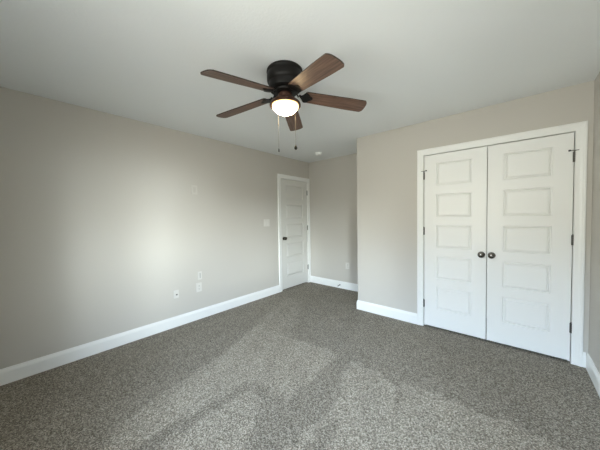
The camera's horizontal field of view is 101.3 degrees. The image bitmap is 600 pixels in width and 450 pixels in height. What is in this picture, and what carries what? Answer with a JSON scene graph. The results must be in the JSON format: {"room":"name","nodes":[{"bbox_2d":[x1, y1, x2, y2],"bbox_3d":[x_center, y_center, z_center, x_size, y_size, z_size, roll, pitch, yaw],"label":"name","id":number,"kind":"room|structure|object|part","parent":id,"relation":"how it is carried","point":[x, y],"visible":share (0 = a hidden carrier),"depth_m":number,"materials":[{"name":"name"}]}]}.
{"room":"empty bedroom","nodes":[
{"label":"empty bedroom","id":0,"kind":"room"},
{"bbox_2d":[0,87,308,368],"bbox_3d":[-1.297,0.030,3.425,0.120,2.439,4.656,1,2,41],"label":"wall","id":1,"kind":"structure","parent":0,"point":[101,221],"depth_m":2.58,"materials":[{"name":"grey paint"}]},
{"bbox_2d":[0,285,279,385],"bbox_3d":[-1.520,1.199,3.081,0.015,0.131,3.525,1,2,41],"label":"baseboard","id":2,"kind":"structure","parent":1,"relation":"attached to","point":[16,372],"depth_m":2.58,"materials":[{"name":"white paint"}]},
{"bbox_2d":[173,290,178,298],"bbox_3d":[-1.536,0.861,3.056,0.018,0.100,0.066,1,2,41],"label":"cable plate","id":3,"kind":"object","parent":1,"relation":"attached to","point":[176,292],"visible":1,"depth_m":3.05,"materials":[{"name":"white plastic"}]},
{"bbox_2d":[191,185,196,194],"bbox_3d":[-1.383,-0.459,3.221,0.009,0.120,0.080,1,2,41],"label":"plate","id":4,"kind":"object","parent":1,"relation":"attached to","point":[193,187],"visible":1,"depth_m":3.22,"materials":[{"name":"grey plastic"}]},
{"bbox_2d":[196,282,201,291],"bbox_3d":[-1.346,0.830,3.281,0.009,0.120,0.078,1,2,41],"label":"wall outlet","id":5,"kind":"object","parent":1,"relation":"attached to","point":[198,285],"visible":1,"depth_m":3.28,"materials":[{"name":"white plastic"}]},
{"bbox_2d":[198,271,201,279],"bbox_3d":[-1.338,0.675,3.287,0.010,0.108,0.056,1,2,41],"label":"cover plate","id":6,"kind":"object","parent":1,"relation":"attached to","point":[200,272],"visible":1,"depth_m":3.29,"materials":[{"name":"white plastic"}]},
{"bbox_2d":[264,219,269,225],"bbox_3d":[-0.562,-0.038,4.171,0.009,0.122,0.128,1,2,41],"label":"light switch","id":7,"kind":"object","parent":1,"relation":"attached to","point":[266,221],"visible":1,"depth_m":4.17,"materials":[{"name":"white plastic"}]},
{"bbox_2d":[277,174,310,291],"bbox_3d":[-0.132,0.132,4.753,0.138,2.113,0.891,1,2,41],"label":"door frame","id":8,"kind":"structure","parent":1,"relation":"attached to","point":[279,176],"depth_m":4.48,"materials":[{"name":"white paint"}]},
{"bbox_2d":[281,179,308,288],"bbox_3d":[-0.080,0.160,4.717,0.099,2.014,0.753,1,2,41],"label":"door","id":9,"kind":"structure","parent":1,"relation":"in","point":[294,227],"depth_m":4.70,"materials":[{"name":"white paint"}]},
{"bbox_2d":[0,282,599,449],"bbox_3d":[-0.182,1.262,2.514,4.780,0.001,4.660,1,2,41],"label":"floor","id":10,"kind":"structure","parent":0,"point":[298,367],"depth_m":1.90,"materials":[{"name":"grey carpet"}]},
{"bbox_2d":[0,0,599,162],"bbox_3d":[-0.222,-1.225,2.433,4.780,0.100,4.656,1,2,41],"label":"ceiling","id":11,"kind":"structure","parent":0,"point":[412,62],"depth_m":1.68,"materials":[{"name":"white paint"}]},
{"bbox_2d":[200,53,366,151],"bbox_3d":[-0.144,-0.868,1.832,1.235,0.577,1.193,1,2,41],"label":"ceiling fan","id":12,"kind":"object","parent":11,"relation":"hanging from","point":[286,79],"visible":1,"depth_m":1.76,"materials":[{"name":"brown wood"}]},
{"bbox_3d":[-0.380,-0.914,1.568,0.132,0.007,0.495,16,21,40],"label":"blade","id":13,"kind":"part","parent":12,"relation":"part of","materials":[{"name":"brown wood"}]},
{"bbox_3d":[-0.471,-0.953,2.022,0.495,0.007,0.132,-5,12,25],"label":"blade","id":14,"kind":"part","parent":12,"relation":"part of","materials":[{"name":"brown wood"}]},
{"bbox_3d":[-0.111,-0.870,1.857,0.198,0.074,0.198,1,2,41],"label":"lamp shade","id":15,"kind":"part","parent":12,"relation":"part of","materials":[{"name":"white glass"}]},
{"bbox_3d":[-0.063,-0.973,2.248,0.132,0.007,0.495,-13,-4,6],"label":"blade","id":16,"kind":"part","parent":12,"relation":"part of","materials":[{"name":"brown wood"}]},
{"bbox_3d":[0.079,-0.920,1.511,0.132,0.007,0.495,12,4,-30],"label":"blade","id":17,"kind":"part","parent":12,"relation":"part of","materials":[{"name":"brown wood"}]},
{"bbox_3d":[0.277,-0.963,1.929,0.495,0.007,0.132,4,-11,-11],"label":"blade","id":18,"kind":"part","parent":12,"relation":"part of","materials":[{"name":"brown wood"}]},
{"bbox_2d":[309,153,487,313],"bbox_3d":[1.617,-0.031,3.896,3.660,2.439,0.120,1,2,41],"label":"wall","id":19,"kind":"structure","parent":0,"point":[333,181],"depth_m":4.65,"materials":[{"name":"grey paint"}]},
{"bbox_2d":[357,80,594,353],"bbox_3d":[1.890,-0.009,3.085,2.184,2.439,0.747,1,2,41],"label":"wall","id":20,"kind":"structure","parent":0,"point":[387,160],"depth_m":3.07,"materials":[{"name":"grey paint"}]},
{"bbox_2d":[311,276,416,323],"bbox_3d":[0.825,1.131,4.053,2.280,0.131,0.762,1,2,41],"label":"baseboard","id":21,"kind":"structure","parent":20,"relation":"attached to","point":[406,316],"depth_m":3.41,"materials":[{"name":"white paint"}]},
{"bbox_2d":[421,146,487,338],"bbox_3d":[1.693,0.196,2.753,0.624,2.014,0.099,1,2,41],"label":"door","id":22,"kind":"structure","parent":20,"relation":"in","point":[455,183],"depth_m":2.73,"materials":[{"name":"white paint"}]},
{"bbox_3d":[1.888,0.312,2.566,0.064,0.064,0.064,1,2,41],"label":"knob","id":23,"kind":"part","parent":22,"relation":"part of","materials":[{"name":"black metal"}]},
{"bbox_2d":[417,121,587,366],"bbox_3d":[1.971,0.169,2.592,1.347,2.113,0.133,1,2,41],"label":"door frame","id":24,"kind":"structure","parent":20,"relation":"attached to","point":[580,129],"depth_m":2.16,"materials":[{"name":"white paint"}]},
{"bbox_2d":[486,132,578,359],"bbox_3d":[2.169,0.202,2.340,0.624,2.014,0.099,1,2,41],"label":"door","id":25,"kind":"structure","parent":20,"relation":"in","point":[530,238],"depth_m":2.34,"materials":[{"name":"white paint"}]},
{"bbox_3d":[1.952,0.312,2.510,0.064,0.064,0.064,1,2,41],"label":"knob","id":26,"kind":"part","parent":25,"relation":"part of","materials":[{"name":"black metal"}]},
{"bbox_2d":[583,352,585,367],"bbox_3d":[2.464,1.168,2.134,0.018,0.131,0.015,1,2,41],"label":"baseboard","id":27,"kind":"structure","parent":20,"relation":"attached to","point":[584,353],"depth_m":2.13,"materials":[{"name":"white paint"}]},
{"bbox_2d":[588,72,599,373],"bbox_3d":[1.556,0.066,0.946,0.120,2.439,4.656,1,2,41],"label":"wall","id":28,"kind":"structure","parent":0,"point":[594,306],"depth_m":1.97,"materials":[{"name":"grey paint"}]},
{"bbox_2d":[586,353,599,396],"bbox_3d":[1.278,1.231,0.745,0.015,0.131,3.669,1,2,41],"label":"baseboard","id":29,"kind":"structure","parent":28,"relation":"attached to","point":[591,368],"depth_m":1.93,"materials":[{"name":"white paint"}]}
]}

